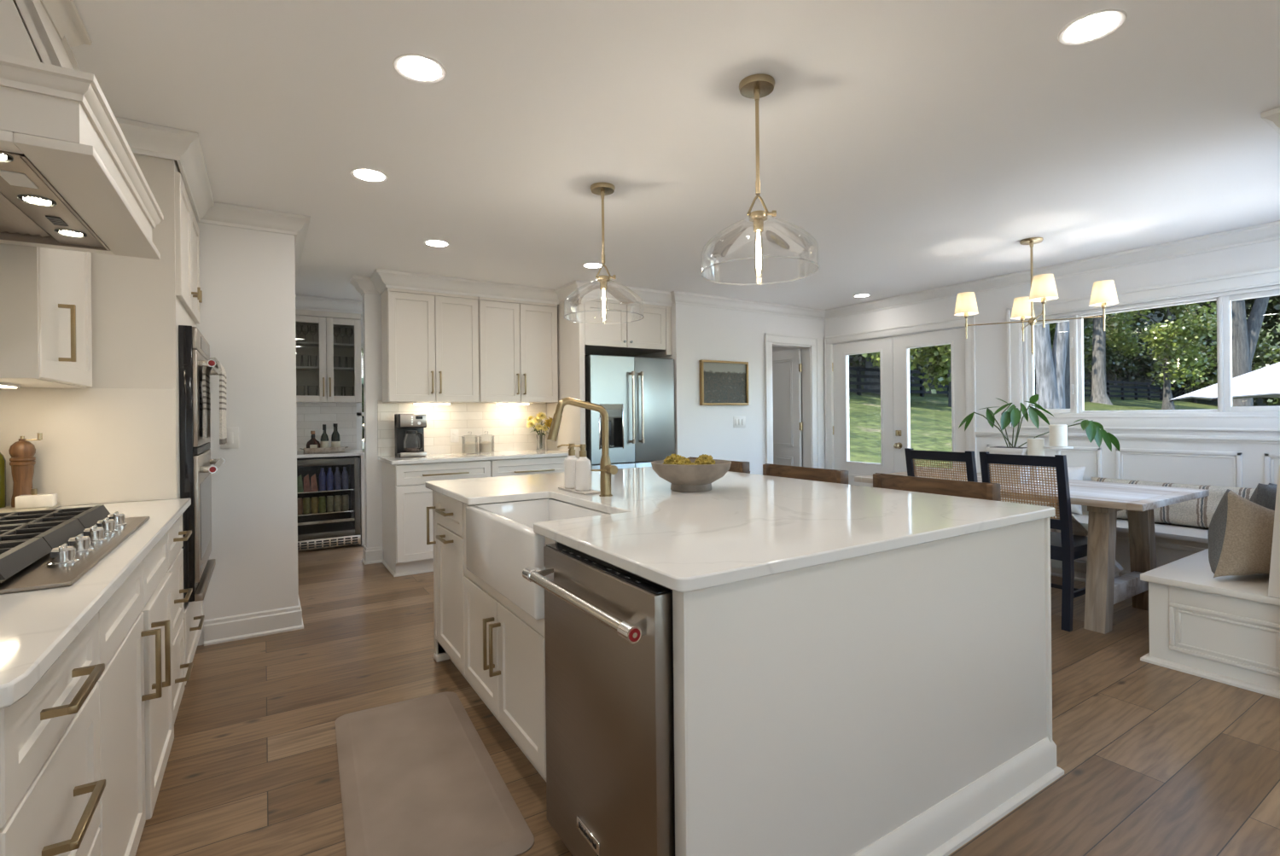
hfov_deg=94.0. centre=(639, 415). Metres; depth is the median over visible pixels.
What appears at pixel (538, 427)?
flower bouquet
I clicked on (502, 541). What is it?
farmhouse sink
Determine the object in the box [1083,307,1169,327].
tree
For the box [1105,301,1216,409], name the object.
leafy tree
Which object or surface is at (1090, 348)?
shrub
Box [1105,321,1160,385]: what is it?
shrub
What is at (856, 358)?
shrub
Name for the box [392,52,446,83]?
recessed light
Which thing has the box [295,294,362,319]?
trim
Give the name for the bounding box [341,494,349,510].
drink can
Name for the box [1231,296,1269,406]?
tree
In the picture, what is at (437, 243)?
recessed light
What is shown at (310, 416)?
tile backsplash
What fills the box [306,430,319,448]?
bottle
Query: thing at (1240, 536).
throw pillow
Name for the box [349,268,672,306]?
trim
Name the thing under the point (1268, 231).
trim
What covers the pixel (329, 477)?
water bottle
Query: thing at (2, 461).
oil bottle
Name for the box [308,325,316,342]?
wine glass
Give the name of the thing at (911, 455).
dining chair
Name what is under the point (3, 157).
lamp
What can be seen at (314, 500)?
drink can
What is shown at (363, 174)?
recessed light
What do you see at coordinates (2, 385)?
light
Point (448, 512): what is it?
base cabinet
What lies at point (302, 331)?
wine glass
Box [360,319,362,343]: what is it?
wall
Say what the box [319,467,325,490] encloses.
water bottle
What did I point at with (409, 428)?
coffee maker
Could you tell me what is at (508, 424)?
tile backsplash
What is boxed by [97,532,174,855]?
base cabinet
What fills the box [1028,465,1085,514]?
fluffy pillow
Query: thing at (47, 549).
gas cooktop
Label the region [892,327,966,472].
door
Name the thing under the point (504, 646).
base cabinet
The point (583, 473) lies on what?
bottle
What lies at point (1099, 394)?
tree
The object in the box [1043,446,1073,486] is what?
candle stand
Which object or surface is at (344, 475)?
water bottle
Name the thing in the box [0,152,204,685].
tall cabinet
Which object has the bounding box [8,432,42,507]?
pepper mill
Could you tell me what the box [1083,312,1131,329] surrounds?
tree
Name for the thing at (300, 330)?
wine glass
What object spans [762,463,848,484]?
bar stool
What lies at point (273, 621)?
baseboard
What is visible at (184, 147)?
trim
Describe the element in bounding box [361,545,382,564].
baseboard
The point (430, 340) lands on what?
upper cabinet
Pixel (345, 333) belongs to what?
wine glass
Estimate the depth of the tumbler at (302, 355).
5.99 m
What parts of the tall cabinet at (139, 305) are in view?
splash panel, door, drawer, door, knob, handle, knob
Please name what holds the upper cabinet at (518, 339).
attached to the wall at (371, 303)
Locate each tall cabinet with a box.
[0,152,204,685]
[546,298,671,458]
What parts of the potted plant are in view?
stem, stem, stem, planter, stem, stem, stem, stem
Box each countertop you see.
[0,498,191,709]
[296,449,364,458]
[378,449,575,465]
[424,466,1055,592]
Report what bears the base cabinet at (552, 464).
on the floor
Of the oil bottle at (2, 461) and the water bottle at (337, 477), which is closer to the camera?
the oil bottle at (2, 461)
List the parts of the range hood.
rating plate, panel, switch panel, ceiling moulding, mantel moulding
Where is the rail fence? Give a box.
[849,366,1185,400]
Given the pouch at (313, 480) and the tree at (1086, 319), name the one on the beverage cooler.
the pouch at (313, 480)
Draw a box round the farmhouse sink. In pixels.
[465,498,610,619]
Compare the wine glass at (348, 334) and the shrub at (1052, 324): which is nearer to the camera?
the wine glass at (348, 334)
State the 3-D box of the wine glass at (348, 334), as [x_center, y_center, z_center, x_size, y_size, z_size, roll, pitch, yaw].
[-3.022,-0.826,6.209,0.070,0.175,0.069,-1,0,-32]
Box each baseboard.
[203,597,303,645]
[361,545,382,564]
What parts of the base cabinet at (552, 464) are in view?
handle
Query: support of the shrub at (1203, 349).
on the ground
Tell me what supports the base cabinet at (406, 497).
on the floor
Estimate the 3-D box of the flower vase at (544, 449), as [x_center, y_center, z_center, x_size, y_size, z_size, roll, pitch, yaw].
[-0.962,0.258,5.798,0.092,0.154,0.092,-1,0,-32]
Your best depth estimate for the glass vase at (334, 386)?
6.14 m
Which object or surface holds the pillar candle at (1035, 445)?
on the candle stand at (1036, 466)
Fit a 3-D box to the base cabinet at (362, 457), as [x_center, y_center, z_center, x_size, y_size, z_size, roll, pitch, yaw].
[-3.146,0.831,5.948,0.672,0.884,0.628,-1,0,-32]
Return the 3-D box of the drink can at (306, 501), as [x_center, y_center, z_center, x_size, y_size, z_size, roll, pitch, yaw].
[-3.179,0.854,5.698,0.064,0.151,0.063,-1,0,-32]
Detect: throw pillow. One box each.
[1207,488,1274,577]
[1249,482,1276,510]
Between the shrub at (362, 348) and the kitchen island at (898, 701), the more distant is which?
the shrub at (362, 348)
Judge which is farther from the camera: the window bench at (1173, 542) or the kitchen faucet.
the window bench at (1173, 542)
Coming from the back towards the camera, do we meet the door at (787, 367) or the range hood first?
the door at (787, 367)
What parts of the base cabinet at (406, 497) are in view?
shoe moulding, door, drawer, handle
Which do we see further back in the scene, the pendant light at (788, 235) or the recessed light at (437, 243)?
the recessed light at (437, 243)
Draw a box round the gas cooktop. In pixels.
[0,504,149,593]
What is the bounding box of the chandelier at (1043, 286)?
[954,237,1118,354]
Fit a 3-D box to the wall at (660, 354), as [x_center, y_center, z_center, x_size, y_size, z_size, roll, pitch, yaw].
[0.160,0.018,6.276,0.120,2.440,0.710,-1,0,-32]
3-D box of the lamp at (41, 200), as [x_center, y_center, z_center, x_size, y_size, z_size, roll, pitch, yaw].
[-1.430,-0.511,1.417,0.066,0.004,0.066,-1,0,-32]
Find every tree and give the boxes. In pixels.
[861,343,951,406]
[863,353,880,395]
[1034,320,1069,408]
[1064,332,1070,408]
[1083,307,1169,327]
[1083,310,1140,379]
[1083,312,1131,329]
[1089,314,1112,405]
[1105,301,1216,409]
[1134,298,1253,347]
[1163,296,1279,349]
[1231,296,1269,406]
[1245,296,1279,348]
[1265,295,1279,338]
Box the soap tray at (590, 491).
[558,486,600,494]
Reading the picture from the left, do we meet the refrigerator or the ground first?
the refrigerator
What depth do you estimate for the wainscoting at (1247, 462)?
4.31 m
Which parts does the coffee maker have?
control panel, plate, carafe handle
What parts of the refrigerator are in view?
door, dispenser trim, freezer drawer, handle, handle, freezer drawer, door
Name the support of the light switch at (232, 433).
attached to the wall at (247, 276)
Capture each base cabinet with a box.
[0,612,105,855]
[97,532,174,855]
[166,514,193,722]
[359,455,365,545]
[381,459,490,576]
[426,490,465,674]
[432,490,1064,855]
[463,503,557,777]
[490,455,568,477]
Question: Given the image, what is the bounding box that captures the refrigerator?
[584,354,674,469]
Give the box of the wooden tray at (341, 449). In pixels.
[299,446,348,453]
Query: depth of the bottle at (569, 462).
2.64 m
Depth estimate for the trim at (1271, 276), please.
4.40 m
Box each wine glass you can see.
[295,324,302,334]
[301,325,308,335]
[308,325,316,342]
[332,326,339,337]
[339,327,346,337]
[345,327,353,337]
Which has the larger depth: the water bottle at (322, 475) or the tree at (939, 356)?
the tree at (939, 356)
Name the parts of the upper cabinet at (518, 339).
door, handle, handle, door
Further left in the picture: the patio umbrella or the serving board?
the serving board
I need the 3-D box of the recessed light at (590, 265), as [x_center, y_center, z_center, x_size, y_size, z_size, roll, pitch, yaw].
[-0.373,-1.193,4.747,0.174,0.004,0.174,-1,0,-32]
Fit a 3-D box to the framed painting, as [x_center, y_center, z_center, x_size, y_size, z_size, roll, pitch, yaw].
[0.870,-0.338,6.137,0.620,0.453,0.044,-1,0,-32]
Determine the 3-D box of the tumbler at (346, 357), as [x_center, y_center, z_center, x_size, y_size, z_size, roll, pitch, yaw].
[-3.020,-0.554,6.209,0.068,0.119,0.067,-1,0,-32]
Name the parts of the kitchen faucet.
spout, lever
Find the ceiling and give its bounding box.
[70,0,1279,309]
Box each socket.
[597,275,610,290]
[749,210,767,232]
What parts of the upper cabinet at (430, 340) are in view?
door, handle, handle, door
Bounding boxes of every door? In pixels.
[772,349,802,466]
[832,337,894,487]
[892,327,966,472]
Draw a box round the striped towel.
[202,357,226,444]
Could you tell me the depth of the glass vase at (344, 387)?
6.19 m
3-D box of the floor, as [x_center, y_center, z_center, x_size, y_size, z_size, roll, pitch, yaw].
[1.331,1.286,2.928,7.450,0.120,11.050,-1,0,-32]
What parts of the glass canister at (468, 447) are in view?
lid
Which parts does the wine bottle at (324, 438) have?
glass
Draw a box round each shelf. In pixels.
[296,341,354,348]
[296,366,354,371]
[296,483,354,493]
[297,504,354,516]
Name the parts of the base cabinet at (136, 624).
door, handle, door, handle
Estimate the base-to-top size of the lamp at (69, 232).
0.004 m
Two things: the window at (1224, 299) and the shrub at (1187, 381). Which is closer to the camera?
the window at (1224, 299)
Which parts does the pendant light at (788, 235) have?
rod, bulb, lamp shade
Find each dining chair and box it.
[904,448,977,482]
[978,451,1087,631]
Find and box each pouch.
[296,474,303,492]
[303,474,310,491]
[310,473,318,491]
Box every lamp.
[0,153,13,162]
[17,194,56,206]
[54,228,87,237]
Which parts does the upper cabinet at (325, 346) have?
door, handle, handle, door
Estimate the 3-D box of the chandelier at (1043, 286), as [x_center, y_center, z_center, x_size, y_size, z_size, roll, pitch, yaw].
[2.735,-0.826,4.167,0.729,0.804,0.729,-1,0,-20]
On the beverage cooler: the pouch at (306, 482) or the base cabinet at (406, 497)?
the pouch at (306, 482)
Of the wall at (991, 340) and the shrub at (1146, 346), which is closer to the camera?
the wall at (991, 340)
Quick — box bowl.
[651,459,731,492]
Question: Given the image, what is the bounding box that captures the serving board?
[0,502,60,512]
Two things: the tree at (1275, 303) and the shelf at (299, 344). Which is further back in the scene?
the tree at (1275, 303)
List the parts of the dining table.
long rail, leg, rail, cross rail, leg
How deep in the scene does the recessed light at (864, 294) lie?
6.07 m
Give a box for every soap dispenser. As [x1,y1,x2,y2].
[557,443,577,488]
[567,443,591,490]
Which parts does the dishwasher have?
handle mount, handle, handle mount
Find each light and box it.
[0,382,19,388]
[349,168,388,182]
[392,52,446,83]
[413,401,450,404]
[423,239,450,247]
[496,401,529,404]
[563,182,644,324]
[581,262,603,268]
[700,73,819,285]
[852,293,871,297]
[1057,8,1127,45]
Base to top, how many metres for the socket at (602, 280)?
0.068 m
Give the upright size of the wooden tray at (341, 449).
0.052 m
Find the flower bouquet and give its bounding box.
[526,412,552,448]
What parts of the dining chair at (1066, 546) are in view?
leg, rail, cane panel, rail, leg, seat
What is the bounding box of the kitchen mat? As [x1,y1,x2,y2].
[334,691,534,855]
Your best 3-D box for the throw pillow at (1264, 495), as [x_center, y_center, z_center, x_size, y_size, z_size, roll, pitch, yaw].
[3.264,0.549,3.063,0.488,0.440,0.193,-1,0,-11]
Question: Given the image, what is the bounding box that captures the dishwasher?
[522,541,674,855]
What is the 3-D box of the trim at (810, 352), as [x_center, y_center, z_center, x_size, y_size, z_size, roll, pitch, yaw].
[1.677,0.161,6.724,0.822,2.122,0.148,-1,0,-32]
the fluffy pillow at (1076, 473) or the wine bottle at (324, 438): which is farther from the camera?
the wine bottle at (324, 438)
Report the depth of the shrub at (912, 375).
31.92 m
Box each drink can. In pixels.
[296,497,302,514]
[302,497,310,513]
[310,496,318,512]
[318,495,325,512]
[326,495,333,511]
[333,494,341,511]
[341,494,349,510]
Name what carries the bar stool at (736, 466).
on the floor
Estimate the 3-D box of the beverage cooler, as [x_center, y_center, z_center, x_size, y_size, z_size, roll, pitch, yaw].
[-3.144,0.830,5.932,0.605,0.857,0.600,-1,0,-32]
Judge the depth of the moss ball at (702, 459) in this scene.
2.62 m
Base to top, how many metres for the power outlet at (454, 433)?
0.118 m
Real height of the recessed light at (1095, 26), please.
0.004 m
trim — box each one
[115,116,310,282]
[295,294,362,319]
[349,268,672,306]
[670,107,1279,319]
[764,332,819,468]
[824,314,976,469]
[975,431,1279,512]
[1006,267,1279,430]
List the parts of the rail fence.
post, post, rail, rail, rail, rail, post, post, post, post, post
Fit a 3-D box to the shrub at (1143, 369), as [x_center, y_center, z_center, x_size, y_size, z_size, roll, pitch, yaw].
[44.762,-6.295,53.613,5.959,5.601,6.333,-1,0,36]
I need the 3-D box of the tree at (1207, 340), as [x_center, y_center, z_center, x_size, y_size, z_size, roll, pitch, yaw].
[48.971,-10.188,52.388,10.233,14.962,11.171,-1,0,7]
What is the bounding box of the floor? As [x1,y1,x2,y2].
[135,544,1279,855]
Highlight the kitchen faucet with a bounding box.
[546,397,617,496]
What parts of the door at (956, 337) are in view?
knob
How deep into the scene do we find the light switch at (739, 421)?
6.26 m
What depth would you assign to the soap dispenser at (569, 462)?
2.64 m
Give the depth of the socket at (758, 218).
2.15 m
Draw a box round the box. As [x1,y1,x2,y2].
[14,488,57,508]
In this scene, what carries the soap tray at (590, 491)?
on the countertop at (747, 526)
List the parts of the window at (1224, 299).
sash, sash, sash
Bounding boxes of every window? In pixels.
[356,343,363,450]
[1023,285,1279,416]
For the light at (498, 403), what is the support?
attached to the upper cabinet at (518, 339)
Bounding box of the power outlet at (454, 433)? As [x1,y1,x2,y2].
[450,429,458,442]
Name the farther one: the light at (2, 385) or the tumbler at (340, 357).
the tumbler at (340, 357)
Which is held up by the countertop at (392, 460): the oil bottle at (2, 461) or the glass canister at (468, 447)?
the glass canister at (468, 447)
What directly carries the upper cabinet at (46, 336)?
attached to the wall
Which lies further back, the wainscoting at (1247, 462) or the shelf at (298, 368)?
the shelf at (298, 368)
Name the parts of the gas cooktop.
knob, knob, knob, knob, knob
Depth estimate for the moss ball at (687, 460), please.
2.66 m
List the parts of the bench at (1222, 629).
shoe moulding, panel moulding, moulding, backrest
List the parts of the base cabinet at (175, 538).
drawer, drawer, drawer, handle, handle, handle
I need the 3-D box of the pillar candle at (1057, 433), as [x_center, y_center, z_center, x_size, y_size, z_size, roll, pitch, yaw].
[2.738,0.124,3.911,0.098,0.150,0.098,-1,0,-32]
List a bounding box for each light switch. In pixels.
[221,427,238,448]
[733,416,745,427]
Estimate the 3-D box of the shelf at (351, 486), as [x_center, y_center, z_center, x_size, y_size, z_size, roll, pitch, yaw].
[-3.148,0.724,5.937,0.553,0.008,0.490,-1,0,-32]
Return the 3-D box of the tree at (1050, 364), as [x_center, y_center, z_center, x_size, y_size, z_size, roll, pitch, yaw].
[10.859,-6.234,15.950,8.538,15.053,8.350,-1,0,-32]
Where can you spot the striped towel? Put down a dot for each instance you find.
(206, 370)
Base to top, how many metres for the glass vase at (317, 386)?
0.149 m
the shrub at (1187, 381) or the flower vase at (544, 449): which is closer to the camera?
the flower vase at (544, 449)
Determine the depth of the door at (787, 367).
7.09 m
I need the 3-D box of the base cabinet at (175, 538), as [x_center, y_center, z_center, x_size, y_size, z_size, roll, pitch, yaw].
[-2.029,0.819,2.159,0.649,0.884,0.470,-1,0,-32]
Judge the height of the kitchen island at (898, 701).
0.884 m
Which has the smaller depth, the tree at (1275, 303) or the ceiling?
the ceiling
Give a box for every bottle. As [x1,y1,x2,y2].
[0,452,6,507]
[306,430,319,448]
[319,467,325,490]
[320,424,329,448]
[325,467,333,489]
[331,423,340,447]
[333,467,341,489]
[341,466,348,488]
[564,455,577,488]
[575,456,591,490]
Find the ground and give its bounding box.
[849,308,1279,468]
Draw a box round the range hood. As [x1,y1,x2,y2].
[0,0,163,259]
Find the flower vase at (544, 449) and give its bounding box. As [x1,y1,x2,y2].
[535,434,545,450]
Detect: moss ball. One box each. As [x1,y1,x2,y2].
[662,453,686,465]
[681,456,691,465]
[694,453,715,465]
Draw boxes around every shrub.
[361,348,364,434]
[848,354,866,373]
[909,350,930,382]
[1034,321,1093,379]
[1034,322,1092,370]
[1034,323,1056,370]
[1083,321,1123,383]
[1085,350,1128,383]
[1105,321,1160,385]
[1107,325,1163,381]
[1134,320,1177,372]
[1138,339,1216,402]
[1186,328,1275,402]
[1207,343,1279,406]
[1251,345,1279,406]
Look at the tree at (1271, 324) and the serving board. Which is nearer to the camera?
the serving board
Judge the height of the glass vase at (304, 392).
0.149 m
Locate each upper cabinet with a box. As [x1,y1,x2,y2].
[0,243,92,388]
[295,308,361,402]
[381,287,479,402]
[473,296,558,402]
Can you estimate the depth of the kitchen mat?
1.98 m
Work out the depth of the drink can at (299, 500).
5.64 m
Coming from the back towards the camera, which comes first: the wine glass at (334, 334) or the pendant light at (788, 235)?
the wine glass at (334, 334)
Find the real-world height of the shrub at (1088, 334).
4.806 m
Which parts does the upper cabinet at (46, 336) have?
door, handle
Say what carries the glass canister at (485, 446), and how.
on the countertop at (392, 460)
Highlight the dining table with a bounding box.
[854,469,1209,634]
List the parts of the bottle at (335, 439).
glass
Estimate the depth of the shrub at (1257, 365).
42.94 m
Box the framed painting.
[698,359,749,405]
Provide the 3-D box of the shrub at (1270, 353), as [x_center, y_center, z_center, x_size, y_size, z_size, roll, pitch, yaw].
[47.554,-2.350,41.378,8.114,5.884,6.452,-1,0,18]
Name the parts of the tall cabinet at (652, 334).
panel, door, door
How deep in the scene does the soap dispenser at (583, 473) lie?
2.55 m
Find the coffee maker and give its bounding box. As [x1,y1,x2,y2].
[394,413,426,457]
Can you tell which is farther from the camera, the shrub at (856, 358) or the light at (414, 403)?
the shrub at (856, 358)
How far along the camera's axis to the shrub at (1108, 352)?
43.65 m
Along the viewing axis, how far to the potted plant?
4.16 m
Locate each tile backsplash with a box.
[296,402,356,451]
[377,400,546,456]
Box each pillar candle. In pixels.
[1027,436,1044,455]
[1048,424,1067,446]
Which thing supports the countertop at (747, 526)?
on the kitchen island at (898, 701)
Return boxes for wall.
[195,217,298,645]
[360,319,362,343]
[362,293,587,559]
[634,350,669,358]
[669,303,825,474]
[772,238,1279,466]
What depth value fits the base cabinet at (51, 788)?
0.96 m
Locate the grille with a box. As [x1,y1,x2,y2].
[297,534,360,551]
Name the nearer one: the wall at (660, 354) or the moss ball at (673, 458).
the moss ball at (673, 458)
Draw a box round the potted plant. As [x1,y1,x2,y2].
[958,394,1120,482]
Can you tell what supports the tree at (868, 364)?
on the ground
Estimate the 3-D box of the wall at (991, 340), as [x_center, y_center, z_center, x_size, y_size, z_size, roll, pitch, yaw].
[2.769,-0.009,6.176,0.170,2.440,6.500,-1,0,-32]
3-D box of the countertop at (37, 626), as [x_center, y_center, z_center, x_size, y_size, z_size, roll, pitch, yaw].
[-1.605,0.358,1.463,0.637,0.030,2.110,-1,0,-32]
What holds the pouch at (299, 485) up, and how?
on the beverage cooler
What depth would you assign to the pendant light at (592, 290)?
3.17 m
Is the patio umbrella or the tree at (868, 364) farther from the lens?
the tree at (868, 364)
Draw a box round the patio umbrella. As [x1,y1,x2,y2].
[1169,361,1279,401]
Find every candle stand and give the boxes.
[1026,465,1045,485]
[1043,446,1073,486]
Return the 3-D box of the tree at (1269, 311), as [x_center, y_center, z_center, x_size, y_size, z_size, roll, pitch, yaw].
[53.519,-8.360,46.738,9.090,13.290,9.923,-1,0,37]
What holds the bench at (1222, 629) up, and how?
on the floor
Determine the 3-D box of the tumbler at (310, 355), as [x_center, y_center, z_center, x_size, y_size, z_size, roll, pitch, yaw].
[-3.299,-0.551,6.033,0.068,0.119,0.067,-1,0,-32]
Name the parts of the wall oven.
control panel, door, vent trim, door, trim, handle, handle, handle, handle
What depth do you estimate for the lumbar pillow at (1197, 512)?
4.08 m
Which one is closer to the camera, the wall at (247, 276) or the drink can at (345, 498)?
the wall at (247, 276)
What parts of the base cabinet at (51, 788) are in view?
drawer, handle, handle, drawer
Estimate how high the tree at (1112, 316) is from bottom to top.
13.732 m
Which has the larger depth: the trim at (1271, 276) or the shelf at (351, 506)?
the shelf at (351, 506)
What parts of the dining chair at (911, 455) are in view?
leg, rail, cane panel, leg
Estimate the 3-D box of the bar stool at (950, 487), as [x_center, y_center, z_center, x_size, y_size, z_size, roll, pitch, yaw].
[1.131,0.747,2.492,0.494,0.962,0.542,-1,0,-32]
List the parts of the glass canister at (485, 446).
lid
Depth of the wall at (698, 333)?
6.18 m
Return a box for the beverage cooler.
[296,455,360,551]
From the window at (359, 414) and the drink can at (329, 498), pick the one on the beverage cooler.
the drink can at (329, 498)
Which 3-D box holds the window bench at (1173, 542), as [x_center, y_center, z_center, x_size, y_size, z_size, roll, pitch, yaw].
[3.512,0.987,4.351,0.533,0.432,2.370,-1,0,-32]
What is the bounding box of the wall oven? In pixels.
[178,325,225,602]
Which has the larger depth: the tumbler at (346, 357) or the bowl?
the tumbler at (346, 357)
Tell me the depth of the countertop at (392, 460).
5.08 m
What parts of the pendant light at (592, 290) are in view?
rod, lamp shade, bulb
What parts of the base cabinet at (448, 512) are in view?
handle, door, handle, handle, drawer, door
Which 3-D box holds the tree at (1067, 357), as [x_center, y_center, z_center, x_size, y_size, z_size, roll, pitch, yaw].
[13.909,-6.059,19.296,8.501,14.204,7.788,-1,0,-35]
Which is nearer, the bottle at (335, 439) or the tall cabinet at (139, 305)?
the tall cabinet at (139, 305)
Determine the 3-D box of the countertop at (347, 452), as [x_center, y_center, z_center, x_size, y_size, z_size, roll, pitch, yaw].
[-3.138,0.374,5.936,0.679,0.030,0.664,-1,0,-32]
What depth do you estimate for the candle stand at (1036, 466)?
4.01 m
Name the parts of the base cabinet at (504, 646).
door, handle, handle, door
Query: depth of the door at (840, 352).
6.61 m
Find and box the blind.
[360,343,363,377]
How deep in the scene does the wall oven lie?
2.62 m
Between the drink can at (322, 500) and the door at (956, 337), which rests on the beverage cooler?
the drink can at (322, 500)
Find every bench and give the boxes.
[1050,512,1208,581]
[1140,465,1279,698]
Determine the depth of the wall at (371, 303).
5.15 m
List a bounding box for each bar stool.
[687,456,750,473]
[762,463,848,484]
[872,472,1000,500]
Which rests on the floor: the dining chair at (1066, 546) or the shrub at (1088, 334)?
the dining chair at (1066, 546)
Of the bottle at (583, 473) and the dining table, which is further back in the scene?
the dining table
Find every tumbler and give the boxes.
[302,354,308,366]
[309,354,317,366]
[339,356,346,367]
[346,356,353,367]
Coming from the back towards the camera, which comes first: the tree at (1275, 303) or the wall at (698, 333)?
the tree at (1275, 303)
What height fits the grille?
0.093 m
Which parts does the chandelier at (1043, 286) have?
lamp shade, candle rod, arm, lamp shade, candle rod, stem, arm, lamp shade, candle rod, arm, candle rod, lamp shade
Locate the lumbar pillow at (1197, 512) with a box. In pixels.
[1088,477,1255,528]
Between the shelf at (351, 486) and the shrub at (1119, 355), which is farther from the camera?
the shrub at (1119, 355)
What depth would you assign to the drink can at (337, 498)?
5.81 m
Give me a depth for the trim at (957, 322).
6.05 m
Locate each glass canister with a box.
[461,430,477,453]
[477,430,494,453]
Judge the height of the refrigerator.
1.790 m
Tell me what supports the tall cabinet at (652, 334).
on the floor
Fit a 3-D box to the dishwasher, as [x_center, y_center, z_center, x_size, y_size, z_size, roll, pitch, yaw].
[0.107,0.796,1.644,0.680,0.875,0.596,-1,0,-32]
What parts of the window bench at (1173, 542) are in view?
baseboard, panel moulding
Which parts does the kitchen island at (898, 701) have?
panel, panel, baseboard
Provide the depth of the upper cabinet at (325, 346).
6.10 m
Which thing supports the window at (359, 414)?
in the wall at (361, 319)

